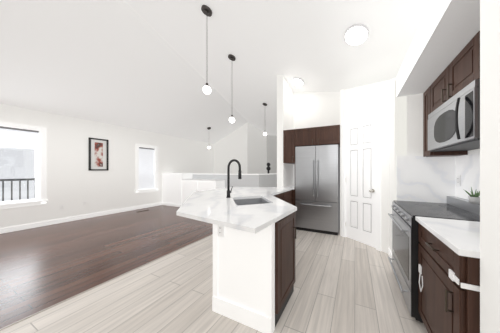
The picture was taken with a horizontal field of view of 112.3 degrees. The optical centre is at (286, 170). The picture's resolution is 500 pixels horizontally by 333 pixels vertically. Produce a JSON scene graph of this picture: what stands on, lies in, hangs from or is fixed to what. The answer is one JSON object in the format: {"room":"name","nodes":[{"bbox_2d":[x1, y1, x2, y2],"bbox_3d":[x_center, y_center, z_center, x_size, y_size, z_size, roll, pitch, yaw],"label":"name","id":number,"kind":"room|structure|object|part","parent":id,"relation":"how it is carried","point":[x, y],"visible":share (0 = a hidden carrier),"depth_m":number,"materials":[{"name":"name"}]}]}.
{"room":"kitchen","nodes":[
{"label":"kitchen","id":0,"kind":"room"},
{"bbox_2d":[0,205,212,328],"bbox_3d":[-2.632,1.305,6.055,4.208,0.050,12.800,0,0,22],"label":"floor","id":1,"kind":"structure","parent":0,"point":[43,267],"depth_m":2.61,"materials":[{"name":"brown wood"}]},
{"bbox_2d":[0,234,212,330],"bbox_3d":[-1.788,1.278,2.573,0.024,0.004,6.600,0,0,22],"label":"trim","id":2,"kind":"structure","parent":1,"relation":"on","point":[91,288],"depth_m":1.74,"materials":[{"name":"beige wood"}]},
{"bbox_2d":[182,179,224,204],"bbox_3d":[-2.871,0.788,5.612,1.562,0.984,0.427,0,0,22],"label":"wall","id":3,"kind":"structure","parent":1,"relation":"on","point":[190,187],"depth_m":5.46,"materials":[{"name":"white paint"}]},
{"bbox_2d":[0,104,213,228],"bbox_3d":[-4.462,-0.048,6.808,0.210,2.656,12.800,0,0,22],"label":"wall","id":4,"kind":"structure","parent":0,"point":[92,164],"depth_m":4.52,"materials":[{"name":"paint"}]},
{"bbox_2d":[0,122,47,209],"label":"window","id":5,"kind":"structure","parent":4,"relation":"in","point":[18,128],"depth_m":3.76,"materials":[{"name":"white"}]},
{"bbox_3d":[-6.304,0.595,4.207,1.220,0.770,5.010,0,0,22],"label":"exterior balcony railing","id":6,"kind":"part","parent":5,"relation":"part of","materials":[{"name":"black metal"}]},
{"bbox_2d":[0,122,38,134],"bbox_3d":[-5.871,-0.863,3.300,0.050,0.092,1.010,0,0,22],"label":"blind","id":7,"kind":"object","parent":5,"relation":"attached to","point":[19,129],"depth_m":3.55,"materials":[{"name":"white fabric"}]},
{"bbox_2d":[0,202,161,233],"bbox_3d":[-5.695,1.228,3.591,0.014,0.105,5.513,0,0,22],"label":"baseboard","id":8,"kind":"structure","parent":4,"relation":"attached to","point":[29,226],"depth_m":4.14,"materials":[{"name":"white"}]},
{"bbox_2d":[88,137,108,170],"bbox_3d":[-5.265,-0.445,4.618,0.030,0.890,0.380,0,0,22],"label":"picture frame","id":9,"kind":"object","parent":4,"relation":"attached to","point":[98,147],"depth_m":4.61,"materials":[{"name":"black wood"}]},
{"bbox_2d":[135,144,158,192],"bbox_3d":[-4.896,-0.059,5.735,0.223,1.625,0.695,0,0,22],"label":"window","id":10,"kind":"structure","parent":4,"relation":"in","point":[145,167],"depth_m":5.71,"materials":[{"name":"white"}]},
{"bbox_2d":[138,146,154,189],"bbox_3d":[-4.874,-0.082,5.726,0.050,1.420,0.465,0,0,22],"label":"blind","id":11,"kind":"object","parent":10,"relation":"attached to","point":[146,156],"depth_m":5.72,"materials":[{"name":"white fabric"}]},
{"bbox_2d":[162,173,191,206],"bbox_3d":[-4.079,0.687,6.127,1.076,1.186,0.434,0,0,22],"label":"wall","id":12,"kind":"structure","parent":0,"point":[171,189],"depth_m":5.92,"materials":[{"name":"white paint"}]},
{"bbox_2d":[0,230,427,332],"bbox_3d":[1.114,1.305,4.515,3.892,0.050,12.800,0,0,22],"label":"floor","id":13,"kind":"structure","parent":0,"point":[342,284],"depth_m":1.62,"materials":[{"name":"grey tile"}]},
{"bbox_2d":[176,159,296,332],"bbox_3d":[-0.663,0.562,2.575,2.090,1.436,2.423,0,0,22],"label":"kitchen island","id":14,"kind":"object","parent":13,"relation":"on","point":[254,233],"visible":1,"depth_m":1.43,"materials":[{"name":"stone"}]},
{"bbox_2d":[176,186,296,233],"bbox_3d":[-0.667,0.398,2.577,2.080,0.035,2.423,0,0,22],"label":"countertop","id":15,"kind":"structure","parent":14,"relation":"on","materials":[{"name":"stone"}]},
{"bbox_2d":[226,159,241,197],"bbox_3d":[-0.722,0.112,2.302,0.262,0.536,0.121,0,0,22],"label":"faucet","id":16,"kind":"object","parent":15,"relation":"on","point":[228,167],"depth_m":2.31,"materials":[{"name":"black metal"}]},
{"bbox_2d":[295,144,339,234],"bbox_3d":[0.703,0.385,3.666,0.884,1.790,0.732,0,0,22],"label":"refrigerator","id":17,"kind":"object","parent":13,"relation":"on","point":[317,186],"visible":0.96,"depth_m":3.36,"materials":[{"name":"silver metal"}]},
{"bbox_2d":[388,187,479,322],"bbox_3d":[1.440,0.712,1.636,0.660,1.135,0.760,0,0,22],"label":"range","id":18,"kind":"object","parent":13,"relation":"on","point":[404,258],"visible":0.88,"depth_m":1.50,"materials":[{"name":"silver metal"}]},
{"bbox_2d":[415,216,479,332],"bbox_3d":[1.219,0.830,0.979,0.601,0.900,0.622,0,0,22],"label":"base cabinet","id":19,"kind":"object","parent":13,"relation":"on","point":[448,275],"visible":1,"depth_m":0.97,"materials":[{"name":"brown wood"}]},
{"bbox_2d":[415,216,479,287],"bbox_3d":[1.219,0.397,0.979,0.578,0.034,0.622,0,0,22],"label":"countertop","id":20,"kind":"structure","parent":19,"relation":"on","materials":[{"name":"stone"}]},
{"bbox_2d":[0,0,430,143],"bbox_3d":[-0.785,-1.909,5.296,8.200,2.532,12.800,0,0,22],"label":"ceiling","id":21,"kind":"structure","parent":0,"point":[155,66],"depth_m":3.11,"materials":[{"name":"paint"}]},
{"bbox_2d":[201,5,211,93],"bbox_3d":[-1.215,-1.811,2.502,0.154,1.297,0.154,0,0,22],"label":"pendant light","id":22,"kind":"object","parent":21,"relation":"hanging from","point":[206,10],"visible":0.98,"depth_m":2.48,"materials":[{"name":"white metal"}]},
{"bbox_2d":[228,54,235,122],"bbox_3d":[-1.147,-1.691,3.434,0.154,1.395,0.154,0,0,22],"label":"pendant light","id":23,"kind":"object","parent":21,"relation":"hanging from","point":[231,57],"visible":1,"depth_m":3.40,"materials":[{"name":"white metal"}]},
{"bbox_2d":[291,77,303,85],"bbox_3d":[0.243,-2.046,3.811,0.290,0.094,0.290,0,0,22],"label":"ceiling light","id":24,"kind":"object","parent":21,"relation":"attached to","point":[296,81],"visible":1,"depth_m":3.77,"materials":[{"name":"white"}]},
{"bbox_2d":[344,23,368,45],"bbox_3d":[1.013,-1.977,2.414,0.338,0.103,0.338,0,0,22],"label":"ceiling light","id":25,"kind":"object","parent":21,"relation":"attached to","point":[356,34],"visible":1,"depth_m":2.38,"materials":[{"name":"white"}]},
{"bbox_2d":[192,173,261,187],"bbox_3d":[-2.153,0.693,5.634,2.886,1.173,0.150,0,0,22],"label":"wall","id":26,"kind":"structure","parent":0,"point":[259,180],"depth_m":5.34,"materials":[{"name":"white paint"}]},
{"bbox_2d":[214,123,248,173],"bbox_3d":[-2.838,-0.480,8.130,2.248,3.520,0.150,0,0,22],"label":"wall","id":27,"kind":"structure","parent":0,"point":[232,145],"depth_m":7.94,"materials":[{"name":"paint"}]},
{"bbox_2d":[249,123,266,173],"bbox_3d":[-1.512,-0.480,8.558,0.120,3.520,1.650,0,0,22],"label":"wall","id":28,"kind":"structure","parent":0,"point":[257,151],"depth_m":8.42,"materials":[{"name":"paint"}]},
{"bbox_2d":[262,173,276,186],"bbox_3d":[-0.594,0.693,5.829,0.150,1.173,1.335,0,0,22],"label":"wall","id":29,"kind":"structure","parent":0,"point":[268,180],"depth_m":5.66,"materials":[{"name":"white paint"}]},
{"bbox_2d":[267,135,276,173],"bbox_3d":[1.499,-0.369,8.293,5.652,3.299,0.150,0,0,22],"label":"wall","id":30,"kind":"structure","parent":0,"point":[271,150],"depth_m":9.16,"materials":[{"name":"paint"}]},
{"bbox_2d":[277,75,293,187],"bbox_3d":[-0.026,-0.449,4.026,0.160,3.458,0.680,0,0,22],"label":"wall","id":31,"kind":"structure","parent":0,"point":[285,121],"depth_m":3.74,"materials":[{"name":"paint"}]},
{"bbox_2d":[294,92,339,184],"bbox_3d":[1.296,-0.404,3.909,2.695,3.367,0.132,0,0,22],"label":"wall","id":32,"kind":"structure","parent":0,"point":[315,109],"depth_m":4.09,"materials":[{"name":"paint"}]},
{"bbox_2d":[283,125,339,205],"bbox_3d":[0.596,0.193,3.738,1.200,2.174,0.732,0,0,22],"label":"upper cabinet","id":33,"kind":"object","parent":32,"relation":"attached to","point":[313,136],"visible":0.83,"depth_m":3.46,"materials":[{"name":"brown wood"}]},
{"bbox_2d":[340,89,344,235],"bbox_3d":[1.208,-0.148,3.524,0.088,2.856,0.670,0,0,22],"label":"wall","id":34,"kind":"structure","parent":0,"point":[341,106],"depth_m":3.22,"materials":[{"name":"paint"}]},
{"bbox_2d":[342,80,388,253],"bbox_3d":[1.326,-0.148,2.900,0.184,2.856,0.892,0,0,-34],"label":"wall","id":35,"kind":"structure","parent":0,"point":[365,170],"depth_m":2.83,"materials":[{"name":"paint"}]},
{"bbox_3d":[1.294,0.168,2.945,0.630,2.223,0.475,0,0,22],"label":"pantry door","id":36,"kind":"part","parent":35,"relation":"part of","materials":[{"name":"white wood"}]},
{"bbox_2d":[389,78,406,252],"bbox_3d":[1.523,-0.050,2.282,0.110,2.660,0.473,0,0,22],"label":"wall","id":37,"kind":"structure","parent":0,"point":[392,106],"depth_m":2.30,"materials":[{"name":"paint"}]},
{"bbox_2d":[388,247,391,261],"bbox_3d":[1.465,1.228,2.305,0.014,0.105,0.473,0,0,22],"label":"baseboard","id":38,"kind":"structure","parent":37,"relation":"attached to","point":[389,253],"depth_m":2.43,"materials":[{"name":"white"}]},
{"bbox_2d":[394,80,455,202],"bbox_3d":[1.666,0.053,2.020,0.574,2.455,0.122,0,0,22],"label":"wall","id":39,"kind":"structure","parent":0,"point":[419,176],"depth_m":2.00,"materials":[{"name":"paint"}]},
{"bbox_2d":[396,0,479,96],"bbox_3d":[1.378,-1.050,1.319,0.574,0.249,1.415,0,0,22],"label":"wall","id":40,"kind":"structure","parent":0,"point":[447,31],"depth_m":1.23,"materials":[{"name":"paint"}]},
{"bbox_2d":[462,149,479,155],"bbox_3d":[1.478,-0.576,0.611,0.150,3.712,5.854,0,0,22],"label":"wall","id":41,"kind":"structure","parent":0,"point":[475,151],"depth_m":1.59,"materials":[{"name":"paint"}]},
{"bbox_2d":[423,90,467,156],"bbox_3d":[1.726,-0.541,1.819,0.302,0.762,0.203,0,0,22],"label":"upper cabinet","id":42,"kind":"object","parent":41,"relation":"attached to","point":[426,153],"depth_m":1.88,"materials":[{"name":"brown wood"}]},
{"bbox_2d":[427,31,478,114],"bbox_3d":[1.543,-0.763,1.373,0.302,0.317,0.760,0,0,22],"label":"upper cabinet","id":43,"kind":"object","parent":41,"relation":"attached to","point":[461,71],"depth_m":1.33,"materials":[{"name":"brown wood"}]},
{"bbox_2d":[428,79,479,151],"bbox_3d":[1.505,-0.400,1.389,0.385,0.400,0.754,0,0,22],"label":"over-the-range microwave","id":44,"kind":"object","parent":43,"relation":"attached to","point":[454,123],"visible":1,"depth_m":1.28,"materials":[{"name":"silver metal"}]},
{"bbox_2d":[455,153,479,199],"bbox_3d":[1.642,0.112,1.223,0.012,0.537,1.395,0,0,22],"label":"backsplash","id":45,"kind":"structure","parent":41,"relation":"attached to","point":[467,168],"depth_m":1.66,"materials":[{"name":"stone"}]},
{"bbox_2d":[456,175,460,185],"bbox_3d":[1.866,0.108,1.796,0.010,0.114,0.070,0,0,22],"label":"outlet","id":46,"kind":"object","parent":45,"relation":"attached to","point":[458,180],"visible":1,"depth_m":1.79,"materials":[{"name":"white plastic"}]},
{"bbox_2d":[475,31,479,79],"bbox_3d":[1.316,-0.541,0.820,0.302,0.762,0.437,0,0,22],"label":"upper cabinet","id":47,"kind":"object","parent":41,"relation":"attached to","point":[479,31],"depth_m":1.08,"materials":[{"name":"brown wood"}]},
{"bbox_2d":[480,0,499,332],"bbox_3d":[0.987,-0.479,0.309,0.529,3.519,0.750,0,0,22],"label":"wall","id":48,"kind":"structure","parent":0,"point":[489,166],"depth_m":0.70,"materials":[{"name":"paint"}]},
{"label":"outside","id":49,"kind":"structure","parent":0,"visible":0},
{"bbox_2d":[0,147,34,200],"bbox_3d":[-8.793,1.755,6.858,0.200,5.050,12.000,0,0,22],"label":"house","id":50,"kind":"structure","parent":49,"point":[12,173],"depth_m":5.61,"materials":[{"name":"white"}]},
{"bbox_2d":[0,140,34,148],"bbox_3d":[-8.469,-0.845,6.725,1.100,0.150,12.000,0,0,22],"label":"soffit","id":51,"kind":"structure","parent":50,"relation":"attached to","point":[12,144],"depth_m":5.27,"materials":[{"name":"white paint"}]}
]}

